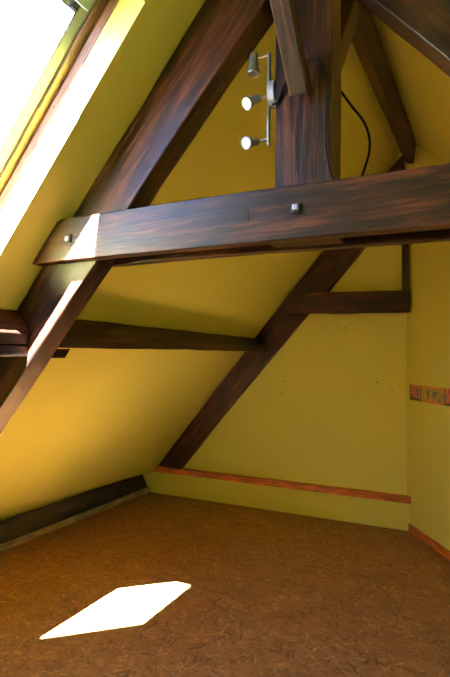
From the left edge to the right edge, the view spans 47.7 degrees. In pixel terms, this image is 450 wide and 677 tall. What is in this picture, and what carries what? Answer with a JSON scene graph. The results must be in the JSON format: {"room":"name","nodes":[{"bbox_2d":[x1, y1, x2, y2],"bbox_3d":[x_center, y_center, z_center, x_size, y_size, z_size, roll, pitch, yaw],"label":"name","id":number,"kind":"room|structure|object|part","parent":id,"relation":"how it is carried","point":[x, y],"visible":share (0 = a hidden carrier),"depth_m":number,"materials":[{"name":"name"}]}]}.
{"room":"attic room","nodes":[
{"label":"attic room","id":0,"kind":"room"},
{"bbox_2d":[0,0,400,520],"bbox_3d":[-1.635,-0.196,1.565,3.368,4.020,8.570,0,-2,26],"label":"ceiling","id":1,"kind":"structure","parent":0,"point":[93,418],"depth_m":3.23,"materials":[{"name":"yellow paint"}]},
{"bbox_2d":[0,0,118,211],"bbox_3d":[-0.977,-0.888,1.631,0.893,1.067,1.127,0,-2,26],"label":"window","id":2,"kind":"structure","parent":1,"relation":"attached to","point":[89,18],"depth_m":2.02,"materials":[{"name":"brown wood"}]},
{"bbox_3d":[-1.003,-0.912,1.644,0.836,1.018,1.107,0,-2,26],"label":"glazing frame","id":3,"kind":"part","parent":2,"relation":"part of","materials":[{"name":"brown wood"}]},
{"bbox_2d":[0,0,273,433],"bbox_3d":[-0.822,-0.152,2.426,2.559,2.991,0.126,0,-2,26],"label":"rafter","id":4,"kind":"object","parent":1,"relation":"attached to","point":[220,39],"visible":0.83,"depth_m":2.17,"materials":[{"name":"brown wood"}]},
{"bbox_2d":[0,345,27,356],"bbox_3d":[-1.045,0.057,2.315,0.134,0.049,0.254,0,-2,26],"label":"block","id":5,"kind":"object","parent":4,"relation":"attached to","point":[13,351],"visible":1,"depth_m":2.33,"materials":[{"name":"brown wood"}]},
{"bbox_2d":[0,309,29,343],"bbox_3d":[-2.134,-0.156,0.088,0.168,0.168,5.224,0,-2,26],"label":"purlin","id":6,"kind":"object","parent":4,"relation":"attached to","point":[13,330],"visible":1,"depth_m":2.35,"materials":[{"name":"brown wood"}]},
{"bbox_2d":[51,349,69,357],"bbox_3d":[-0.902,0.076,2.611,0.135,0.050,0.158,0,-2,26],"label":"block","id":7,"kind":"object","parent":4,"relation":"attached to","point":[59,353],"visible":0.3,"depth_m":2.59,"materials":[{"name":"brown wood"}]},
{"bbox_2d":[58,319,265,351],"bbox_3d":[-0.293,0.022,3.838,0.167,0.167,2.891,0,-2,26],"label":"purlin","id":8,"kind":"object","parent":4,"relation":"attached to","point":[83,333],"visible":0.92,"depth_m":3.28,"materials":[{"name":"brown wood"}]},
{"bbox_2d":[32,163,449,266],"bbox_3d":[0.428,-0.437,1.829,2.822,0.204,0.274,0,-2,26],"label":"tie beam","id":9,"kind":"structure","parent":4,"relation":"attached to","point":[407,206],"depth_m":1.85,"materials":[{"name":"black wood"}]},
{"bbox_3d":[-0.692,-0.440,2.239,0.040,0.038,0.009,0,-2,26],"label":"washer plate","id":10,"kind":"part","parent":9,"relation":"part of","materials":[{"name":"black"}]},
{"bbox_3d":[0.248,-0.457,1.783,0.040,0.038,0.009,0,-2,26],"label":"washer plate","id":11,"kind":"part","parent":9,"relation":"part of","materials":[{"name":"black"}]},
{"bbox_2d":[275,0,340,187],"bbox_3d":[0.314,-1.096,1.917,0.224,1.132,0.122,0,-2,26],"label":"post","id":12,"kind":"object","parent":9,"relation":"on","point":[300,158],"visible":0.67,"depth_m":1.85,"materials":[{"name":"black wood"}]},
{"bbox_2d":[240,52,275,148],"bbox_3d":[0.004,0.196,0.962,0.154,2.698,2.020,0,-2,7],"label":"spotlight","id":13,"kind":"object","parent":12,"relation":"attached to","point":[247,102],"visible":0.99,"depth_m":1.95,"materials":[{"name":"silver metal"}]},
{"bbox_3d":[0.169,-0.920,1.962,0.010,0.370,0.016,0,-2,26],"label":"rail","id":14,"kind":"part","parent":13,"relation":"part of","materials":[{"name":"silver metal"}]},
{"bbox_3d":[0.188,-0.935,1.953,0.028,0.104,0.098,0,-2,26],"label":"mounting plate","id":15,"kind":"part","parent":13,"relation":"part of","materials":[{"name":"silver metal"}]},
{"bbox_2d":[272,80,286,105],"bbox_3d":[0.207,-0.928,1.893,0.041,0.120,0.106,3,-3,-40],"label":"power cable","id":16,"kind":"object","parent":13,"relation":"attached to","point":[284,83],"visible":0.66,"depth_m":1.88,"materials":[{"name":"black plastic"}]},
{"bbox_2d":[270,0,311,95],"bbox_3d":[0.146,-1.279,1.632,0.073,0.821,0.557,-1,-3,32],"label":"brace","id":17,"kind":"object","parent":12,"relation":"attached to","point":[285,15],"visible":1,"depth_m":1.74,"materials":[{"name":"brown wood"}]},
{"bbox_2d":[307,55,333,179],"bbox_3d":[0.330,-0.782,1.820,0.131,0.480,0.011,0,-3,27],"label":"power cable","id":18,"kind":"object","parent":12,"relation":"attached to","point":[311,56],"visible":0.87,"depth_m":1.80,"materials":[{"name":"black plastic"}]},
{"bbox_2d":[341,0,358,71],"bbox_3d":[0.509,-1.330,2.246,0.076,0.666,0.617,0,-2,23],"label":"brace","id":19,"kind":"object","parent":12,"relation":"attached to","point":[349,8],"visible":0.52,"depth_m":2.29,"materials":[{"name":"brown wood"}]},
{"bbox_2d":[341,90,370,175],"bbox_3d":[0.479,-0.755,1.911,0.133,0.427,0.020,0,-2,18],"label":"power cable","id":20,"kind":"object","parent":12,"relation":"attached to","point":[342,93],"visible":0.68,"depth_m":1.89,"materials":[{"name":"black plastic"}]},
{"bbox_2d":[356,0,449,76],"bbox_3d":[1.204,-0.439,1.455,1.662,1.981,0.127,0,-2,26],"label":"rafter","id":21,"kind":"object","parent":9,"relation":"attached to","point":[424,24],"visible":1,"depth_m":1.70,"materials":[{"name":"brown wood"}]},
{"bbox_2d":[341,0,415,163],"bbox_3d":[-0.236,-1.821,0.959,0.126,0.207,8.318,0,-3,28],"label":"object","id":22,"kind":"structure","parent":1,"relation":"attached to","point":[366,41],"depth_m":3.29,"materials":[{"name":"brown wood"}]},
{"bbox_2d":[0,491,449,676],"bbox_3d":[0.032,1.588,0.675,6.950,0.120,8.570,0,-2,26],"label":"floor","id":23,"kind":"structure","parent":0,"point":[150,584],"depth_m":3.18,"materials":[{"name":"brown carpet"}]},
{"bbox_2d":[0,475,147,543],"bbox_3d":[-2.727,1.436,1.992,0.140,0.220,8.277,0,-2,26],"label":"wall plate","id":24,"kind":"object","parent":23,"relation":"on","point":[17,526],"visible":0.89,"depth_m":4.59,"materials":[{"name":"brown wood"}]},
{"bbox_2d":[0,487,149,552],"bbox_3d":[-2.659,1.517,1.946,0.024,0.054,8.300,0,-2,26],"label":"baseboard","id":25,"kind":"structure","parent":24,"relation":"attached to","point":[15,542],"depth_m":4.52,"materials":[{"name":"brown wood"}]},
{"bbox_2d":[142,152,406,494],"bbox_3d":[1.561,-0.045,4.706,5.700,3.695,0.122,0,-2,26],"label":"wall","id":26,"kind":"structure","parent":0,"point":[329,408],"depth_m":4.86,"materials":[{"name":"yellow paint"}]},
{"bbox_2d":[280,290,409,313],"bbox_3d":[1.108,-0.333,4.803,1.203,0.212,0.121,0,-2,26],"label":"beam","id":27,"kind":"structure","parent":26,"relation":"attached to","point":[396,301],"depth_m":4.72,"materials":[{"name":"brown wood"}]},
{"bbox_2d":[402,244,408,289],"bbox_3d":[1.630,-0.865,4.594,0.058,0.873,0.082,0,-2,26],"label":"post","id":28,"kind":"object","parent":27,"relation":"on","point":[405,281],"visible":0.41,"depth_m":4.55,"materials":[{"name":"brown wood"}]},
{"bbox_2d":[143,471,409,530],"bbox_3d":[0.375,1.584,5.115,2.870,0.241,0.050,0,-2,26],"label":"wall","id":29,"kind":"structure","parent":0,"point":[386,514],"depth_m":4.97,"materials":[{"name":"yellow paint"}]},
{"bbox_2d":[154,466,410,503],"bbox_3d":[0.410,1.437,5.096,2.779,0.063,0.065,0,-2,26],"label":"trim","id":30,"kind":"structure","parent":29,"relation":"on","point":[399,498],"depth_m":4.96,"materials":[{"name":"orange wood"}]},
{"bbox_2d":[158,156,404,468],"bbox_3d":[0.474,-0.126,5.125,2.621,3.056,0.082,0,-2,26],"label":"rafter","id":31,"kind":"object","parent":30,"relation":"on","point":[330,266],"visible":0.72,"depth_m":5.13,"materials":[{"name":"brown wood"}]},
{"bbox_2d":[373,15,449,162],"bbox_3d":[1.097,-0.235,0.240,2.926,3.836,8.570,0,-2,26],"label":"ceiling","id":32,"kind":"structure","parent":0,"point":[423,88],"depth_m":3.23,"materials":[{"name":"yellow paint"}]},
{"bbox_2d":[407,144,449,550],"bbox_3d":[1.982,-0.133,2.127,0.100,3.580,5.010,1,-2,-7],"label":"wall","id":33,"kind":"structure","parent":0,"point":[428,319],"depth_m":4.20,"materials":[{"name":"yellow paint"}]},
{"bbox_2d":[408,524,449,559],"bbox_3d":[1.893,1.573,2.149,0.014,0.070,4.700,1,-2,-7],"label":"baseboard","id":34,"kind":"structure","parent":33,"relation":"attached to","point":[439,548],"depth_m":4.12,"materials":[{"name":"orange wood"}]},
{"bbox_2d":[410,384,449,405],"bbox_3d":[1.779,0.431,3.351,0.002,0.134,2.347,1,-2,-7],"label":"wallpaper border","id":35,"kind":"object","parent":33,"relation":"attached to","point":[435,395],"visible":1,"depth_m":4.17,"materials":[{"name":"orange"}]},
{"bbox_3d":[1.654,0.471,4.425,0.002,0.134,0.183,1,-2,-7],"label":"picture panel","id":36,"kind":"part","parent":35,"relation":"part of","materials":[{"name":"red paper"}]},
{"bbox_3d":[1.686,0.461,4.148,0.002,0.134,0.376,1,-2,-7],"label":"picture panel","id":37,"kind":"part","parent":35,"relation":"part of","materials":[{"name":"paper"}]},
{"bbox_3d":[1.721,0.450,3.852,0.002,0.134,0.220,1,-2,-7],"label":"picture panel","id":38,"kind":"part","parent":35,"relation":"part of","materials":[{"name":"red paper"}]}
]}

